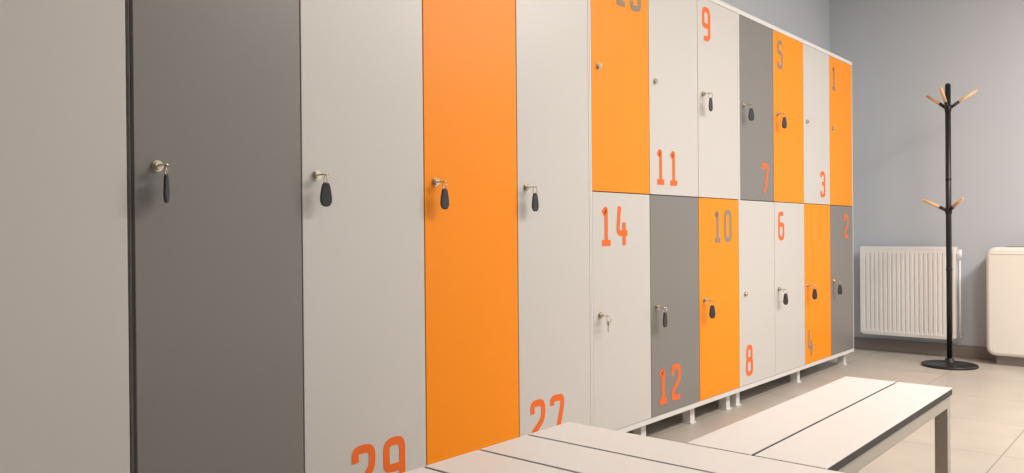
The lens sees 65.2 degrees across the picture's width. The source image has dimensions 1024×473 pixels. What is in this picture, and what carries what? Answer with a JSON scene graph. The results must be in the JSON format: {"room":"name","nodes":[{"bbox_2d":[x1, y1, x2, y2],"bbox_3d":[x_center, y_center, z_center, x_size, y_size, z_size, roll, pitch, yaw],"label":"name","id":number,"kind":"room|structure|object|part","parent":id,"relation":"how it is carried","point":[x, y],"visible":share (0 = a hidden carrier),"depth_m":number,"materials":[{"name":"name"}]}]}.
{"room":"changing room","nodes":[
{"label":"changing room","id":0,"kind":"room"},
{"bbox_2d":[720,0,829,51],"bbox_3d":[-0.229,-0.552,3.101,0.100,2.850,8.200,0,0,41],"label":"wall","id":1,"kind":"structure","parent":0,"point":[808,20],"depth_m":5.61,"materials":[{"name":"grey paint"}]},
{"bbox_2d":[626,348,1023,472],"bbox_3d":[1.542,0.915,1.586,4.750,0.100,8.200,0,0,41],"label":"floor","id":2,"kind":"structure","parent":0,"point":[987,401],"depth_m":3.93,"materials":[{"name":"tile"}]},
{"bbox_2d":[0,0,129,472],"bbox_3d":[-1.240,-0.106,1.515,0.382,1.990,0.851,0,0,41],"label":"locker","id":3,"kind":"object","parent":2,"relation":"on","point":[64,338],"visible":1,"depth_m":1.62,"materials":[{"name":"grey laminate"}]},
{"bbox_2d":[125,0,591,472],"bbox_3d":[-0.380,-0.117,2.478,0.424,1.990,1.703,0,0,41],"label":"lockers","id":4,"kind":"object","parent":2,"relation":"on","point":[359,231],"visible":0.93,"depth_m":2.18,"materials":[{"name":"grey laminate"}]},
{"bbox_3d":[-0.686,-0.154,1.897,0.018,1.859,0.423,0,0,41],"label":"door","id":5,"kind":"part","parent":4,"relation":"part of","materials":[{"name":"grey laminate"}]},
{"bbox_3d":[-0.407,-0.158,2.219,0.018,1.859,0.423,0,0,41],"label":"door","id":6,"kind":"part","parent":4,"relation":"part of","materials":[{"name":"grey laminate"}]},
{"bbox_3d":[-0.128,-0.162,2.542,0.018,1.859,0.423,0,0,41],"label":"door","id":7,"kind":"part","parent":4,"relation":"part of","materials":[{"name":"orange laminate"}]},
{"bbox_3d":[0.148,-0.165,2.861,0.018,1.859,0.414,0,0,41],"label":"door","id":8,"kind":"part","parent":4,"relation":"part of","materials":[{"name":"grey laminate"}]},
{"bbox_2d":[404,422,842,472],"bbox_3d":[0.586,0.665,1.156,1.732,0.420,0.643,0,0,41],"label":"slatted bench","id":9,"kind":"object","parent":2,"relation":"on","point":[569,447],"visible":1,"depth_m":1.65,"materials":[{"name":"white wood"}]},
{"bbox_2d":[589,0,740,435],"bbox_3d":[0.596,-0.131,3.606,0.424,1.990,1.277,0,0,41],"label":"lockers","id":10,"kind":"object","parent":2,"relation":"on","point":[665,217],"visible":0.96,"depth_m":3.42,"materials":[{"name":"orange laminate"}]},
{"bbox_3d":[0.428,-0.637,3.188,0.018,0.923,0.414,0,0,41],"label":"door","id":11,"kind":"part","parent":10,"relation":"part of","materials":[{"name":"orange laminate"}]},
{"bbox_3d":[0.436,0.294,3.192,0.018,0.932,0.414,0,0,41],"label":"door","id":12,"kind":"part","parent":10,"relation":"part of","materials":[{"name":"grey laminate"}]},
{"bbox_3d":[0.704,-0.641,3.507,0.018,0.923,0.423,0,0,41],"label":"door","id":13,"kind":"part","parent":10,"relation":"part of","materials":[{"name":"grey laminate"}]},
{"bbox_3d":[0.713,0.290,3.511,0.018,0.932,0.423,0,0,41],"label":"door","id":14,"kind":"part","parent":10,"relation":"part of","materials":[{"name":"grey laminate"}]},
{"bbox_3d":[0.980,-0.645,3.826,0.018,0.923,0.414,0,0,41],"label":"door","id":15,"kind":"part","parent":10,"relation":"part of","materials":[{"name":"grey laminate"}]},
{"bbox_3d":[0.989,0.287,3.830,0.018,0.932,0.414,0,0,41],"label":"door","id":16,"kind":"part","parent":10,"relation":"part of","materials":[{"name":"orange laminate"}]},
{"bbox_2d":[730,9,853,406],"bbox_3d":[1.572,-0.144,4.735,0.424,1.990,1.703,0,0,41],"label":"tall cabinet","id":17,"kind":"object","parent":2,"relation":"on","point":[796,142],"visible":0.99,"depth_m":4.49,"materials":[{"name":"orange laminate"}]},
{"bbox_3d":[1.265,-0.649,4.155,0.018,0.923,0.414,0,0,41],"label":"door","id":18,"kind":"part","parent":17,"relation":"part of","materials":[{"name":"grey laminate"}]},
{"bbox_3d":[1.273,0.283,4.159,0.018,0.932,0.414,0,0,41],"label":"door","id":19,"kind":"part","parent":17,"relation":"part of","materials":[{"name":"grey laminate"}]},
{"bbox_3d":[1.541,-0.652,4.474,0.018,0.923,0.423,0,0,41],"label":"door","id":20,"kind":"part","parent":17,"relation":"part of","materials":[{"name":"orange laminate"}]},
{"bbox_3d":[1.549,0.279,4.478,0.018,0.932,0.423,0,0,41],"label":"door","id":21,"kind":"part","parent":17,"relation":"part of","materials":[{"name":"grey laminate"}]},
{"bbox_3d":[1.820,-0.656,4.796,0.018,0.923,0.423,0,0,41],"label":"door","id":22,"kind":"part","parent":17,"relation":"part of","materials":[{"name":"grey laminate"}]},
{"bbox_3d":[1.828,0.275,4.800,0.018,0.932,0.423,0,0,41],"label":"door","id":23,"kind":"part","parent":17,"relation":"part of","materials":[{"name":"orange laminate"}]},
{"bbox_3d":[2.096,-0.660,5.115,0.018,0.923,0.414,0,0,41],"label":"door","id":24,"kind":"part","parent":17,"relation":"part of","materials":[{"name":"orange laminate"}]},
{"bbox_3d":[2.104,0.271,5.120,0.018,0.932,0.414,0,0,41],"label":"door","id":25,"kind":"part","parent":17,"relation":"part of","materials":[{"name":"grey laminate"}]},
{"bbox_2d":[687,376,951,472],"bbox_3d":[0.840,0.659,2.054,0.303,0.420,1.036,0,0,41],"label":"slatted bench","id":26,"kind":"object","parent":2,"relation":"on","point":[844,424],"visible":0.76,"depth_m":1.95,"materials":[{"name":"white wood"}]},
{"bbox_3d":[0.840,0.669,2.054,0.297,0.400,1.030,0,0,41],"label":"steel frame","id":27,"kind":"part","parent":26,"relation":"part of","materials":[{"name":"white metal"}]},
{"bbox_2d":[921,83,978,369],"bbox_3d":[2.816,-0.075,5.160,0.328,1.825,0.338,0,0,41],"label":"coat rack","id":28,"kind":"object","parent":2,"relation":"on","point":[949,363],"visible":1,"depth_m":5.15,"materials":[{"name":"black metal"}]},
{"bbox_2d":[986,246,1023,366],"bbox_3d":[3.552,0.448,4.968,1.030,0.769,0.220,0,0,41],"label":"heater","id":29,"kind":"object","parent":2,"relation":"on","point":[1004,265],"visible":1,"depth_m":5.15,"materials":[{"name":"metal"}]},
{"bbox_2d":[829,0,1023,346],"bbox_3d":[4.178,-0.597,4.643,4.550,2.850,0.100,0,0,41],"label":"wall","id":30,"kind":"structure","parent":0,"point":[900,52],"depth_m":5.61,"materials":[{"name":"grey paint"}]},
{"bbox_2d":[860,246,963,339],"bbox_3d":[2.829,0.388,5.671,0.656,0.635,0.124,0,0,41],"label":"panel radiator","id":31,"kind":"object","parent":30,"relation":"attached to","point":[903,289],"visible":0.96,"depth_m":5.63,"materials":[{"name":"metal"}]},
{"bbox_2d":[854,337,995,359],"bbox_3d":[4.158,0.786,4.603,4.538,0.085,0.012,0,0,41],"label":"baseboard","id":32,"kind":"structure","parent":30,"relation":"attached to","point":[964,351],"depth_m":5.68,"materials":[{"name":"tile"}]}
]}

